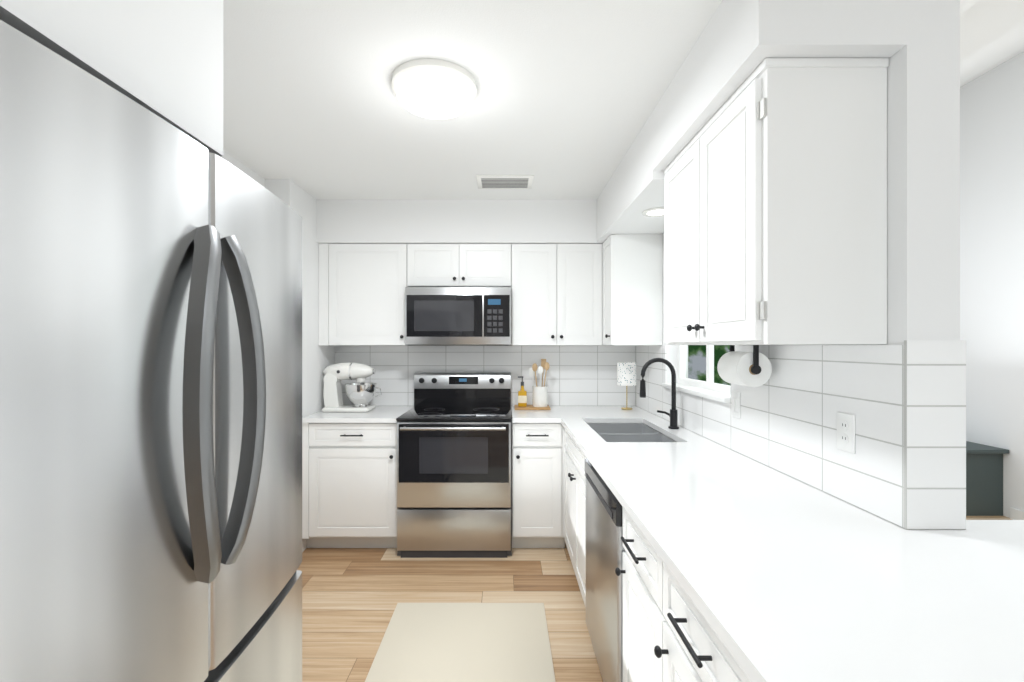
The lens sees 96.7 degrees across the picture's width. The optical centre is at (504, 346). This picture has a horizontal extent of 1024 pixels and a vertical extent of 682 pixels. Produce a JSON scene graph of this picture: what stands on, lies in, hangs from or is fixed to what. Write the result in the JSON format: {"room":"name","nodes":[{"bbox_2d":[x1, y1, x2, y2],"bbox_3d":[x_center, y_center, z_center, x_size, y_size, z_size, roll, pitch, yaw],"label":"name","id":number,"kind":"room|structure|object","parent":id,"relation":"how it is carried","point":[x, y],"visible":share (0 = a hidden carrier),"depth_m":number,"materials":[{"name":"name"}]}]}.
{"room":"kitchen","nodes":[
{"label":"kitchen","id":0,"kind":"room"},
{"bbox_2d":[0,0,222,155],"bbox_3d":[-1.065,-0.735,-0.765,0.930,0.660,3.470,0,0,0],"label":"wall","id":1,"kind":"structure","parent":0,"point":[162,59],"depth_m":0.77,"materials":[{"name":"white paint"}]},
{"bbox_2d":[220,150,264,186],"bbox_3d":[-1.640,0.165,0.200,0.220,2.460,5.400,0,0,0],"label":"wall","id":2,"kind":"structure","parent":0,"point":[239,165],"depth_m":2.67,"materials":[{"name":"white paint"}]},
{"bbox_2d":[265,179,334,551],"bbox_3d":[-1.560,0.165,3.285,0.380,2.460,0.770,0,0,0],"label":"wall","id":3,"kind":"structure","parent":0,"point":[317,359],"depth_m":3.19,"materials":[{"name":"white paint"}]},
{"bbox_2d":[416,345,510,345],"bbox_3d":[-0.275,0.165,3.745,2.950,2.460,0.150,0,0,0],"label":"wall","id":4,"kind":"structure","parent":0,"point":[463,345],"depth_m":3.67,"materials":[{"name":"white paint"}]},
{"bbox_2d":[318,244,415,345],"bbox_3d":[-1.044,-0.379,3.504,0.649,0.749,0.328,0,0,0],"label":"upper cabinet","id":5,"kind":"object","parent":4,"relation":"attached to","point":[361,287],"depth_m":3.34,"materials":[{"name":"white paint"}]},
{"bbox_2d":[410,244,469,286],"bbox_3d":[-0.500,-0.597,3.504,0.434,0.314,0.328,0,0,0],"label":"upper cabinet","id":6,"kind":"object","parent":4,"relation":"attached to","point":[431,265],"depth_m":3.34,"materials":[{"name":"white paint"}]},
{"bbox_2d":[405,287,510,344],"bbox_3d":[-0.335,-0.216,3.455,0.763,0.418,0.424,0,0,0],"label":"microwave","id":7,"kind":"object","parent":6,"relation":"attached to","point":[457,315],"visible":1,"depth_m":3.25,"materials":[{"name":"silver metal"}]},
{"bbox_2d":[335,346,635,405],"bbox_3d":[-0.159,0.239,3.666,2.422,0.484,0.008,0,0,0],"label":"tile","id":8,"kind":"structure","parent":4,"relation":"attached to","point":[581,375],"depth_m":3.66,"materials":[{"name":"white tile"}]},
{"bbox_2d":[470,244,513,289],"bbox_3d":[-0.170,-0.597,3.504,0.434,0.314,0.328,0,0,0],"label":"upper cabinet","id":9,"kind":"object","parent":4,"relation":"attached to","point":[491,265],"depth_m":3.34,"materials":[{"name":"white paint"}]},
{"bbox_2d":[511,244,545,345],"bbox_3d":[0.245,-0.379,3.504,0.392,0.749,0.328,0,0,0],"label":"upper cabinet","id":10,"kind":"object","parent":4,"relation":"attached to","point":[528,296],"depth_m":3.34,"materials":[{"name":"white paint"}]},
{"bbox_2d":[546,244,593,345],"bbox_3d":[0.528,-0.379,3.478,0.413,0.749,0.381,0,0,0],"label":"upper cabinet","id":11,"kind":"object","parent":4,"relation":"attached to","point":[569,267],"depth_m":3.34,"materials":[{"name":"white paint"}]},
{"bbox_2d":[223,0,1023,199],"bbox_3d":[1.300,-1.857,2.250,6.600,1.584,10.500,0,0,0],"label":"ceiling","id":12,"kind":"structure","parent":0,"point":[570,93],"depth_m":1.93,"materials":[{"name":"white paint"}]},
{"bbox_2d":[391,59,476,118],"bbox_3d":[-0.286,-1.024,1.857,0.344,0.082,0.344,0,0,0],"label":"ceiling light","id":13,"kind":"object","parent":12,"relation":"attached to","point":[434,88],"visible":1,"depth_m":1.77,"materials":[{"name":"white plastic"}]},
{"bbox_2d":[316,200,596,243],"bbox_3d":[-0.350,-0.910,3.490,2.040,0.310,0.360,0,0,0],"label":"soffit","id":14,"kind":"structure","parent":12,"relation":"attached to","point":[456,221],"depth_m":3.31,"materials":[{"name":"white paint"}]},
{"bbox_2d":[476,175,533,188],"bbox_3d":[0.000,-1.060,2.945,0.360,0.009,0.230,0,0,0],"label":"ceiling vent","id":15,"kind":"object","parent":12,"relation":"in","point":[504,181],"visible":0.98,"depth_m":2.92,"materials":[{"name":"white metal"}]},
{"bbox_2d":[596,0,906,243],"bbox_3d":[0.865,-0.910,2.435,0.390,0.310,2.470,0,0,0],"label":"soffit","id":16,"kind":"structure","parent":12,"relation":"attached to","point":[738,42],"depth_m":1.39,"materials":[{"name":"white paint"}]},
{"bbox_2d":[642,207,663,216],"bbox_3d":[0.860,-0.752,2.560,0.170,0.005,0.170,0,0,0],"label":"recessed light","id":17,"kind":"object","parent":16,"relation":"attached to","point":[654,212],"visible":0.79,"depth_m":2.56,"materials":[{"name":"white plastic"}]},
{"bbox_2d":[297,516,1012,681],"bbox_3d":[1.500,1.425,2.250,9.000,0.060,10.500,0,0,0],"label":"floor","id":18,"kind":"structure","parent":0,"point":[352,598],"depth_m":2.55,"materials":[{"name":"brown wood"}]},
{"bbox_2d":[0,20,301,681],"bbox_3d":[-0.964,0.495,0.865,0.931,1.800,0.910,0,0,0],"label":"fridge","id":19,"kind":"object","parent":18,"relation":"on","point":[150,396],"visible":1,"depth_m":0.69,"materials":[{"name":"grey metal"}]},
{"bbox_2d":[302,423,396,547],"bbox_3d":[-1.044,0.954,3.364,0.649,0.884,0.608,0,0,0],"label":"base cabinet","id":20,"kind":"object","parent":18,"relation":"on","point":[349,485],"depth_m":3.06,"materials":[{"name":"white paint"}]},
{"bbox_2d":[302,406,1023,681],"bbox_3d":[0.216,0.590,1.530,3.168,0.218,4.260,0,0,0],"label":"countertop","id":21,"kind":"structure","parent":20,"relation":"on","point":[779,576],"depth_m":1.00,"materials":[{"name":"white stone"}]},
{"bbox_2d":[322,362,381,411],"bbox_3d":[-1.137,0.301,3.400,0.435,0.358,0.234,0,0,0],"label":"stand mixer","id":22,"kind":"object","parent":21,"relation":"on","point":[360,394],"visible":1,"depth_m":3.35,"materials":[{"name":"white metal"}]},
{"bbox_2d":[514,405,550,409],"bbox_3d":[0.210,0.472,3.520,0.270,0.015,0.200,0,0,0],"label":"tray","id":23,"kind":"object","parent":21,"relation":"on","point":[527,407],"visible":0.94,"depth_m":3.42,"materials":[{"name":"brown wood"}]},
{"bbox_2d":[518,376,526,406],"bbox_3d":[0.134,0.348,3.500,0.068,0.232,0.040,0,0,0],"label":"soap bottle","id":24,"kind":"object","parent":23,"relation":"on","point":[522,397],"visible":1,"depth_m":3.48,"materials":[{"name":"yellow glass"}]},
{"bbox_2d":[529,359,549,406],"bbox_3d":[0.267,0.282,3.520,0.151,0.365,0.116,0,0,0],"label":"utensil crock","id":25,"kind":"object","parent":23,"relation":"on","point":[539,395],"visible":1,"depth_m":3.48,"materials":[{"name":"white ceramic"}]},
{"bbox_2d":[617,362,635,409],"bbox_3d":[0.930,0.303,3.470,0.140,0.354,0.140,0,0,0],"label":"table lamp","id":26,"kind":"object","parent":21,"relation":"on","point":[626,374],"visible":1,"depth_m":3.41,"materials":[{"name":"white metal"}]},
{"bbox_2d":[640,358,678,428],"bbox_3d":[0.901,0.274,2.676,0.228,0.413,0.102,0,0,0],"label":"faucet","id":27,"kind":"object","parent":21,"relation":"on","point":[673,414],"visible":1,"depth_m":2.64,"materials":[{"name":"black metal"}]},
{"bbox_2d":[396,372,511,557],"bbox_3d":[-0.335,0.800,3.289,0.763,1.190,0.731,0,0,0],"label":"range","id":28,"kind":"object","parent":18,"relation":"on","point":[454,464],"visible":1,"depth_m":2.99,"materials":[{"name":"grey metal"}]},
{"bbox_2d":[365,603,555,681],"bbox_3d":[-0.185,1.390,1.605,0.790,0.008,1.710,0,0,0],"label":"rug","id":29,"kind":"object","parent":18,"relation":"on","point":[465,642],"visible":1,"depth_m":2.11,"materials":[{"name":"beige fabric"}]},
{"bbox_2d":[511,414,565,547],"bbox_3d":[0.231,0.954,3.364,0.365,0.884,0.608,0,0,0],"label":"base cabinet","id":30,"kind":"object","parent":18,"relation":"on","point":[538,449],"depth_m":3.06,"materials":[{"name":"white paint"}]},
{"bbox_2d":[562,454,617,607],"bbox_3d":[0.727,1.065,2.623,0.663,0.661,0.834,0,0,0],"label":"base cabinet","id":31,"kind":"object","parent":18,"relation":"on","point":[573,465],"depth_m":2.54,"materials":[{"name":"white paint"}]},
{"bbox_2d":[585,458,625,681],"bbox_3d":[0.712,0.955,1.837,0.677,0.880,0.604,0,0,0],"label":"dishwasher","id":32,"kind":"object","parent":18,"relation":"on","point":[605,549],"visible":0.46,"depth_m":1.73,"materials":[{"name":"grey metal"}]},
{"bbox_2d":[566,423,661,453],"bbox_3d":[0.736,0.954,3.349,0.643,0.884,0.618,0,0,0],"label":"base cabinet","id":33,"kind":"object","parent":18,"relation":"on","point":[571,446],"depth_m":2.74,"materials":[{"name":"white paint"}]},
{"bbox_2d":[618,506,645,681],"bbox_3d":[0.727,0.954,1.306,0.663,0.884,0.454,0,0,0],"label":"base cabinet","id":34,"kind":"object","parent":18,"relation":"on","point":[633,571],"depth_m":1.40,"materials":[{"name":"white paint"}]},
{"bbox_2d":[646,539,721,681],"bbox_3d":[0.727,0.954,0.930,0.663,0.884,0.542,0,0,0],"label":"base cabinet","id":35,"kind":"object","parent":18,"relation":"on","point":[681,646],"depth_m":1.07,"materials":[{"name":"white paint"}]},
{"bbox_2d":[722,643,750,681],"bbox_3d":[0.727,0.954,0.410,0.663,0.884,0.742,0,0,0],"label":"base cabinet","id":36,"kind":"object","parent":18,"relation":"on","point":[731,671],"depth_m":0.80,"materials":[{"name":"white paint"}]},
{"bbox_2d":[966,441,1008,515],"bbox_3d":[3.857,1.117,4.260,0.475,0.555,1.140,0,0,0],"label":"dresser","id":37,"kind":"object","parent":18,"relation":"on","point":[984,480],"visible":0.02,"depth_m":3.74,"materials":[{"name":"grey paint"}]},
{"bbox_2d":[636,0,959,529],"bbox_3d":[1.130,0.165,2.435,0.140,2.460,2.470,0,0,0],"label":"wall","id":38,"kind":"structure","parent":0,"point":[923,185],"depth_m":1.20,"materials":[{"name":"white paint"}]},
{"bbox_2d":[594,234,657,345],"bbox_3d":[0.856,-0.379,3.210,0.404,0.749,0.300,0,0,0],"label":"upper cabinet","id":39,"kind":"object","parent":38,"relation":"attached to","point":[625,265],"depth_m":3.06,"materials":[{"name":"white paint"}]},
{"bbox_2d":[662,345,730,402],"bbox_3d":[1.097,-0.170,2.550,0.145,0.870,0.860,0,0,0],"label":"window","id":40,"kind":"structure","parent":38,"relation":"in","point":[708,388],"depth_m":2.54,"materials":[{"name":"white paint"}]},
{"bbox_2d":[688,345,730,385],"bbox_3d":[1.411,-0.180,2.550,0.419,1.450,1.460,0,0,0],"label":"garden window","id":41,"kind":"structure","parent":38,"relation":"in","point":[696,362],"depth_m":3.26,"materials":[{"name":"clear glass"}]},
{"bbox_2d":[636,345,903,527],"bbox_3d":[1.056,0.239,2.431,0.008,0.484,2.462,0,0,0],"label":"tile","id":42,"kind":"structure","parent":38,"relation":"attached to","point":[791,407],"depth_m":1.53,"materials":[{"name":"white tile"}]},
{"bbox_2d":[732,391,739,417],"bbox_3d":[1.047,0.265,2.065,0.008,0.116,0.072,0,0,0],"label":"switch plate","id":43,"kind":"object","parent":42,"relation":"attached to","point":[736,404],"visible":1,"depth_m":2.06,"materials":[{"name":"white plastic"}]},
{"bbox_2d":[837,412,854,453],"bbox_3d":[1.047,0.265,1.400,0.008,0.116,0.072,0,0,0],"label":"electrical outlet plate","id":44,"kind":"object","parent":42,"relation":"attached to","point":[845,432],"visible":1,"depth_m":1.39,"materials":[{"name":"white plastic"}]},
{"bbox_2d":[658,58,888,344],"bbox_3d":[0.883,-0.400,1.655,0.349,0.790,0.790,0,0,0],"label":"upper cabinet","id":45,"kind":"object","parent":38,"relation":"attached to","point":[775,201],"depth_m":1.26,"materials":[{"name":"white paint"}]},
{"bbox_2d":[717,345,771,386],"bbox_3d":[0.962,0.077,1.835,0.136,0.162,0.194,0,0,0],"label":"paper towel holder","id":46,"kind":"object","parent":45,"relation":"attached to","point":[752,369],"visible":1,"depth_m":1.75,"materials":[{"name":"white paper"}]},
{"bbox_2d":[904,340,965,529],"bbox_3d":[1.130,0.233,1.346,0.156,0.496,0.308,0,0,0],"label":"tile column","id":47,"kind":"structure","parent":38,"relation":"attached to","point":[934,434],"depth_m":1.19,"materials":[{"name":"white tile"}]},
{"bbox_2d":[960,52,1023,517],"bbox_3d":[4.175,-0.655,2.350,0.150,4.100,9.700,0,0,0],"label":"wall","id":48,"kind":"structure","parent":0,"point":[992,217],"depth_m":3.80,"materials":[{"name":"white paint"}]},
{"bbox_2d":[1010,508,1023,519],"bbox_3d":[4.092,1.350,0.590,0.014,0.090,6.180,0,0,0],"label":"baseboard","id":49,"kind":"structure","parent":48,"relation":"attached to","point":[1016,514],"depth_m":3.63,"materials":[{"name":"white paint"}]}
]}

